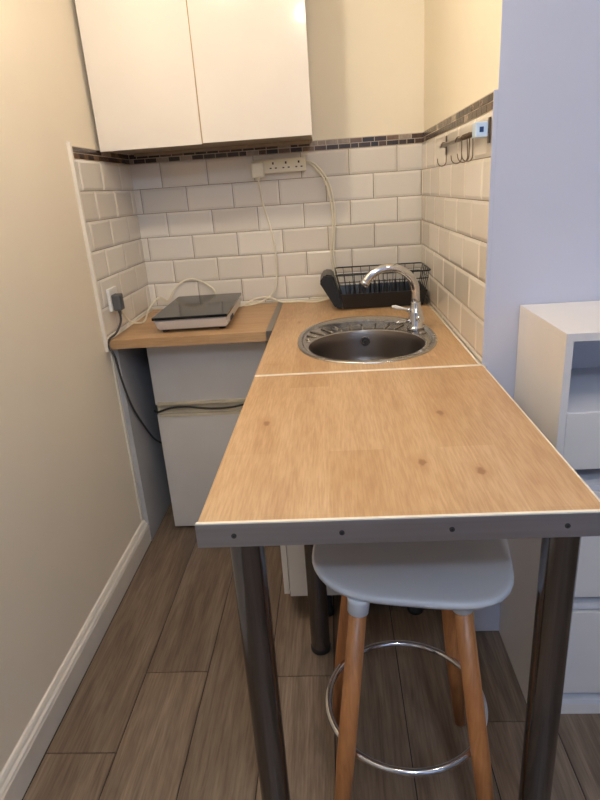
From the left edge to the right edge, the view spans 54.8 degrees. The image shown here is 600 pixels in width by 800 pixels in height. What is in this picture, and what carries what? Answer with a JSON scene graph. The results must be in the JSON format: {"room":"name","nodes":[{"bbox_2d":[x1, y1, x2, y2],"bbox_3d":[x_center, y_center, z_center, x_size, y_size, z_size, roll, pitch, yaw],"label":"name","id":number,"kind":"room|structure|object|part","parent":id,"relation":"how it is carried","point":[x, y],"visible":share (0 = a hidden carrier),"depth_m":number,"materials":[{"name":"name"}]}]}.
{"room":"studio apartment","nodes":[
{"label":"studio apartment","id":0,"kind":"room"},
{"bbox_2d":[0,0,151,772],"bbox_3d":[-0.882,0.061,0.389,0.133,2.500,4.700,-3,20,4],"label":"wall","id":1,"kind":"structure","parent":0,"point":[70,503],"depth_m":1.76,"materials":[{"name":"paint"}]},
{"bbox_2d":[0,520,150,799],"bbox_3d":[-0.752,1.274,0.535,0.021,0.108,4.148,-3,20,4],"label":"baseboard","id":2,"kind":"structure","parent":1,"relation":"attached to","point":[22,764],"depth_m":1.71,"materials":[{"name":"white wood"}]},
{"bbox_2d":[106,286,116,311],"bbox_3d":[-0.712,-0.385,2.206,0.012,0.084,0.084,-3,20,4],"label":"wall socket","id":3,"kind":"object","parent":1,"relation":"attached to","point":[112,290],"visible":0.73,"depth_m":2.17,"materials":[{"name":"white plastic"}]},
{"bbox_2d":[111,293,124,314],"bbox_3d":[-0.689,-0.364,2.196,0.034,0.078,0.042,-3,20,4],"label":"plug","id":4,"kind":"object","parent":3,"relation":"attached to","point":[117,298],"visible":1,"depth_m":2.18,"materials":[{"name":"grey plastic"}]},
{"bbox_2d":[108,314,161,443],"bbox_3d":[-0.666,-0.044,2.377,0.030,0.654,0.345,-1,20,8],"label":"cable","id":5,"kind":"object","parent":4,"relation":"hanging from","point":[120,315],"visible":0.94,"depth_m":2.21,"materials":[{"name":"black plastic"}]},
{"bbox_2d":[113,348,170,540],"bbox_3d":[-0.666,0.111,2.609,0.024,0.858,0.552,-3,20,4],"label":"panel","id":6,"kind":"object","parent":1,"relation":"attached to","point":[147,453],"depth_m":2.47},
{"bbox_2d":[127,0,423,308],"bbox_3d":[1.077,-0.856,2.521,3.840,2.500,0.128,-3,20,4],"label":"wall","id":7,"kind":"structure","parent":0,"point":[201,215],"depth_m":2.49,"materials":[{"name":"white tile"}]},
{"bbox_2d":[74,0,312,156],"bbox_3d":[-0.366,-1.335,2.162,0.791,0.726,0.345,-3,20,4],"label":"upper cabinet","id":8,"kind":"object","parent":7,"relation":"attached to","point":[165,77],"visible":1,"depth_m":2.04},
{"bbox_3d":[-0.574,-1.271,2.022,0.383,0.722,0.019,-3,20,4],"label":"door","id":9,"kind":"part","parent":8,"relation":"part of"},
{"bbox_3d":[-0.329,-1.051,2.421,0.738,0.012,0.030,-3,20,4],"label":"rail","id":10,"kind":"part","parent":8,"relation":"part of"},
{"bbox_3d":[-0.179,-1.291,1.995,0.401,0.718,0.019,-3,20,4],"label":"door","id":11,"kind":"part","parent":8,"relation":"part of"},
{"bbox_2d":[252,157,305,173],"bbox_3d":[-0.088,-0.987,2.439,0.224,0.054,0.037,-3,20,4],"label":"power strip","id":12,"kind":"object","parent":7,"relation":"attached to","point":[296,164],"visible":0.84,"depth_m":2.42,"materials":[{"name":"beige plastic"}]},
{"bbox_2d":[251,162,264,180],"bbox_3d":[-0.176,-0.955,2.420,0.052,0.074,0.030,-3,20,4],"label":"plug","id":13,"kind":"object","parent":12,"relation":"attached to","point":[257,168],"visible":1,"depth_m":2.40,"materials":[{"name":"beige plastic"}]},
{"bbox_2d":[267,160,278,171],"bbox_3d":[-0.113,-0.980,2.424,0.044,0.046,0.002,-3,20,4],"label":"outlet","id":14,"kind":"object","parent":12,"relation":"attached to","point":[272,165],"depth_m":2.42,"materials":[{"name":"beige plastic"}]},
{"bbox_2d":[280,159,291,170],"bbox_3d":[-0.059,-0.982,2.421,0.044,0.046,0.002,-3,20,4],"label":"outlet","id":15,"kind":"object","parent":12,"relation":"attached to","point":[285,164],"depth_m":2.42,"materials":[{"name":"beige plastic"}]},
{"bbox_2d":[293,158,303,169],"bbox_3d":[-0.005,-0.985,2.417,0.044,0.046,0.002,-3,20,4],"label":"outlet","id":16,"kind":"object","parent":12,"relation":"attached to","point":[298,163],"depth_m":2.42,"materials":[{"name":"beige plastic"}]},
{"bbox_2d":[305,160,342,284],"bbox_3d":[0.116,-0.735,2.527,0.155,0.589,0.018,-3,20,4],"label":"cable","id":17,"kind":"object","parent":12,"relation":"hanging from","point":[316,165],"visible":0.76,"depth_m":2.49,"materials":[{"name":"white plastic"}]},
{"bbox_2d":[22,503,599,799],"bbox_3d":[1.065,1.170,0.701,3.830,0.050,4.900,-3,20,4],"label":"floor","id":18,"kind":"structure","parent":0,"point":[160,710],"depth_m":1.64,"materials":[{"name":"laminate"}]},
{"bbox_2d":[146,341,267,525],"bbox_3d":[-0.332,0.096,2.615,0.480,0.838,0.438,-3,20,4],"label":"fridge","id":19,"kind":"object","parent":18,"relation":"on","point":[194,441],"visible":0.41,"depth_m":2.37,"materials":[{"name":"metal"}]},
{"bbox_2d":[109,301,282,348],"bbox_3d":[-0.393,-0.322,2.410,0.613,0.041,0.580,-3,20,4],"label":"countertop","id":20,"kind":"structure","parent":19,"relation":"on","point":[254,323],"depth_m":2.18,"materials":[{"name":"brown wood"}]},
{"bbox_2d":[121,278,215,323],"bbox_3d":[-0.616,-0.425,2.499,0.234,0.136,0.516,14,27,40],"label":"cable","id":21,"kind":"object","parent":20,"relation":"on","point":[126,317],"visible":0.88,"depth_m":2.62,"materials":[{"name":"white plastic"}]},
{"bbox_2d":[151,293,240,331],"bbox_3d":[-0.406,-0.361,2.381,0.284,0.064,0.464,-3,20,2],"label":"cooktop","id":22,"kind":"object","parent":20,"relation":"on","point":[214,310],"visible":1,"depth_m":2.23,"materials":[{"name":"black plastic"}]},
{"bbox_2d":[240,181,277,305],"bbox_3d":[-0.210,-0.671,2.517,0.226,0.522,0.038,-11,21,-17],"label":"cable","id":23,"kind":"object","parent":22,"relation":"attached to","point":[258,181],"visible":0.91,"depth_m":2.56,"materials":[{"name":"white plastic"}]},
{"bbox_2d":[239,162,334,306],"bbox_3d":[-0.075,-0.710,2.510,0.446,0.589,0.062,-5,20,-2],"label":"cable","id":24,"kind":"object","parent":20,"relation":"on","point":[319,172],"visible":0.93,"depth_m":2.56,"materials":[{"name":"white plastic"}]},
{"bbox_3d":[-0.332,0.292,2.482,0.480,0.535,0.046,-3,20,4],"label":"door","id":25,"kind":"part","parent":19,"relation":"part of","materials":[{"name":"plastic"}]},
{"bbox_2d":[154,403,243,412],"bbox_3d":[-0.350,0.022,2.365,0.522,0.047,0.044,-3,20,4],"label":"cable","id":26,"kind":"object","parent":19,"relation":"attached to","point":[239,405],"visible":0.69,"depth_m":2.35,"materials":[{"name":"plastic"}]},
{"bbox_3d":[-0.361,-0.113,2.334,0.480,0.250,0.046,-3,20,4],"label":"freezer door","id":27,"kind":"part","parent":19,"relation":"part of","materials":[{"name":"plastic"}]},
{"bbox_2d":[280,545,422,616],"bbox_3d":[0.244,0.167,2.276,0.594,0.860,1.050,-3,20,4],"label":"base cabinet","id":28,"kind":"object","parent":18,"relation":"on","point":[292,556],"visible":0.12,"depth_m":1.92,"materials":[{"name":"white laminate"}]},
{"bbox_3d":[0.228,0.290,1.802,0.568,0.753,0.017,-3,20,4],"label":"door","id":29,"kind":"part","parent":28,"relation":"part of","materials":[{"name":"white laminate"}]},
{"bbox_2d":[255,298,479,374],"bbox_3d":[0.210,-0.258,2.120,0.621,0.041,1.110,-3,20,4],"label":"countertop","id":30,"kind":"structure","parent":28,"relation":"on","point":[282,354],"depth_m":1.87,"materials":[{"name":"brown wood"}]},
{"bbox_2d":[298,316,436,363],"bbox_3d":[0.226,-0.141,1.971,0.458,0.163,0.624,-3,20,4],"label":"sink","id":31,"kind":"object","parent":30,"relation":"in","point":[359,339],"visible":0.66,"depth_m":2.02,"materials":[{"name":"metal"}]},
{"bbox_3d":[0.217,-0.106,1.877,0.370,0.156,0.370,-3,20,4],"label":"bowl","id":32,"kind":"part","parent":31,"relation":"part of","materials":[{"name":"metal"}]},
{"bbox_2d":[320,262,430,308],"bbox_3d":[0.312,-0.487,2.459,0.447,0.146,0.254,-3,20,4],"label":"dish rack","id":33,"kind":"object","parent":30,"relation":"on","point":[387,294],"visible":0.85,"depth_m":2.37,"materials":[{"name":"black plastic"}]},
{"bbox_2d":[339,281,426,308],"bbox_3d":[0.346,-0.449,2.471,0.354,0.062,0.242,-3,20,4],"label":"drip tray","id":34,"kind":"object","parent":33,"relation":"on","point":[377,295],"depth_m":2.37,"materials":[{"name":"black plastic"}]},
{"bbox_2d":[359,263,423,330],"bbox_3d":[0.312,-0.348,1.962,0.219,0.228,0.071,-3,20,4],"label":"tap","id":35,"kind":"object","parent":30,"relation":"on","point":[415,319],"visible":1,"depth_m":1.94,"materials":[{"name":"silver metal"}]},
{"bbox_3d":[0.303,-0.387,1.942,0.201,0.140,0.028,-6,20,-4],"label":"spout","id":36,"kind":"part","parent":35,"relation":"part of","materials":[{"name":"silver metal"}]},
{"bbox_3d":[0.340,-0.312,1.964,0.061,0.025,0.013,-8,20,-11],"label":"handle","id":37,"kind":"part","parent":35,"relation":"part of","materials":[{"name":"silver metal"}]},
{"bbox_3d":[0.349,-0.265,1.974,0.050,0.014,0.013,-12,21,-20],"label":"handle","id":38,"kind":"part","parent":35,"relation":"part of","materials":[{"name":"silver metal"}]},
{"bbox_2d":[195,364,599,799],"bbox_3d":[0.202,0.470,1.392,0.641,0.902,0.764,-3,20,4],"label":"bar table","id":39,"kind":"object","parent":18,"relation":"on","point":[431,453],"visible":1,"depth_m":1.05,"materials":[{"name":"brown wood"}]},
{"bbox_3d":[-0.068,0.598,1.133,0.060,0.833,0.060,-3,20,4],"label":"leg","id":40,"kind":"part","parent":39,"relation":"part of","materials":[{"name":"silver metal"}]},
{"bbox_3d":[0.038,0.383,1.699,0.060,0.833,0.060,-3,20,4],"label":"leg","id":41,"kind":"part","parent":39,"relation":"part of","materials":[{"name":"silver metal"}]},
{"bbox_3d":[0.463,0.573,1.097,0.060,0.833,0.060,-3,20,4],"label":"leg","id":42,"kind":"part","parent":39,"relation":"part of","materials":[{"name":"silver metal"}]},
{"bbox_2d":[312,539,513,799],"bbox_3d":[0.252,0.599,1.307,0.414,0.712,0.383,-3,20,4],"label":"bar stool","id":43,"kind":"object","parent":18,"relation":"on","point":[458,578],"visible":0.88,"depth_m":1.17,"materials":[{"name":"plastic"}]},
{"bbox_3d":[0.112,0.609,1.450,0.125,0.614,0.039,16,28,43],"label":"leg","id":44,"kind":"part","parent":43,"relation":"part of","materials":[{"name":"brown wood"}]},
{"bbox_3d":[0.100,0.700,1.203,0.125,0.614,0.039,-19,25,-35],"label":"leg","id":45,"kind":"part","parent":43,"relation":"part of","materials":[{"name":"brown wood"}]},
{"bbox_3d":[0.229,0.296,1.216,0.402,0.078,0.332,1,20,12],"label":"seat","id":46,"kind":"part","parent":43,"relation":"part of","materials":[{"name":"plastic"}]},
{"bbox_3d":[0.376,0.597,1.432,0.125,0.614,0.039,-19,25,-35],"label":"leg","id":47,"kind":"part","parent":43,"relation":"part of","materials":[{"name":"brown wood"}]},
{"bbox_3d":[0.363,0.688,1.185,0.125,0.614,0.039,16,28,43],"label":"leg","id":48,"kind":"part","parent":43,"relation":"part of","materials":[{"name":"brown wood"}]},
{"bbox_2d":[499,301,599,713],"bbox_3d":[0.991,0.286,1.512,0.784,1.061,0.316,-3,20,4],"label":"storage unit","id":49,"kind":"object","parent":18,"relation":"on","point":[557,378],"visible":0.48,"depth_m":1.44,"materials":[{"name":"laminate"}]},
{"bbox_2d":[562,693,599,703],"bbox_3d":[1.023,0.745,1.678,0.752,0.016,0.306,-3,20,4],"label":"shelf","id":50,"kind":"object","parent":49,"relation":"attached to","point":[568,698],"depth_m":1.55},
{"bbox_3d":[1.011,0.593,1.609,0.750,0.263,0.286,-3,20,4],"label":"drawer","id":51,"kind":"part","parent":49,"relation":"part of","materials":[{"name":"metal"}]},
{"bbox_3d":[0.971,0.028,1.403,0.750,0.138,0.286,-3,20,4],"label":"drawer","id":52,"kind":"part","parent":49,"relation":"part of","materials":[{"name":"metal"}]},
{"bbox_2d":[567,367,599,412],"bbox_3d":[0.968,-0.035,1.394,0.752,0.016,0.306,-3,20,4],"label":"shelf","id":53,"kind":"object","parent":49,"relation":"attached to","point":[584,389],"depth_m":1.39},
{"bbox_3d":[0.998,0.241,1.661,0.752,1.043,0.006,-3,20,4],"label":"panel","id":54,"kind":"part","parent":49,"relation":"part of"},
{"bbox_2d":[573,597,599,608],"bbox_3d":[1.002,0.449,1.571,0.752,0.016,0.306,-3,20,4],"label":"shelf","id":55,"kind":"object","parent":49,"relation":"attached to","point":[579,602],"depth_m":1.45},
{"bbox_3d":[0.990,0.288,1.497,0.750,0.295,0.286,-3,20,4],"label":"drawer","id":56,"kind":"part","parent":49,"relation":"part of","materials":[{"name":"metal"}]},
{"bbox_2d":[575,469,599,490],"bbox_3d":[0.980,0.135,1.456,0.752,0.016,0.306,-3,20,4],"label":"shelf","id":57,"kind":"object","parent":49,"relation":"attached to","point":[591,477],"depth_m":1.36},
{"bbox_2d":[421,0,599,630],"bbox_3d":[1.670,-0.670,1.899,2.354,2.500,1.127,-3,20,4],"label":"wall","id":58,"kind":"structure","parent":0,"point":[510,226],"depth_m":1.46,"materials":[{"name":"paint"}]},
{"bbox_2d":[439,117,490,154],"bbox_3d":[0.458,-0.742,1.647,0.023,0.057,0.565,-3,20,4],"label":"hook rail","id":59,"kind":"object","parent":58,"relation":"attached to","point":[469,135],"visible":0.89,"depth_m":1.58,"materials":[{"name":"metal"}]},
{"bbox_2d":[437,142,446,166],"bbox_3d":[0.458,-0.793,1.870,0.035,0.073,0.008,-9,21,-14],"label":"hook","id":60,"kind":"object","parent":59,"relation":"hanging from","point":[443,142],"visible":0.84,"depth_m":1.87,"materials":[{"name":"metal"}]},
{"bbox_2d":[450,136,461,163],"bbox_3d":[0.450,-0.718,1.665,0.035,0.073,0.012,10,24,33],"label":"hook","id":61,"kind":"object","parent":59,"relation":"hanging from","point":[458,136],"visible":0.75,"depth_m":1.66,"materials":[{"name":"metal"}]},
{"bbox_2d":[457,133,469,162],"bbox_3d":[0.445,-0.685,1.575,0.035,0.073,0.011,8,23,30],"label":"hook","id":62,"kind":"object","parent":59,"relation":"hanging from","point":[466,133],"visible":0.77,"depth_m":1.57,"materials":[{"name":"metal"}]},
{"bbox_2d":[461,132,472,161],"bbox_3d":[0.445,-0.672,1.539,0.035,0.072,0.013,13,26,39],"label":"hook","id":63,"kind":"object","parent":59,"relation":"hanging from","point":[468,132],"visible":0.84,"depth_m":1.54,"materials":[{"name":"metal"}]},
{"bbox_2d":[472,121,487,138],"bbox_3d":[0.434,-0.651,1.396,0.029,0.034,0.041,-3,20,4],"label":"box","id":64,"kind":"object","parent":59,"relation":"attached to","point":[479,129],"visible":1,"depth_m":1.38,"materials":[{"name":"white plastic"}]}
]}

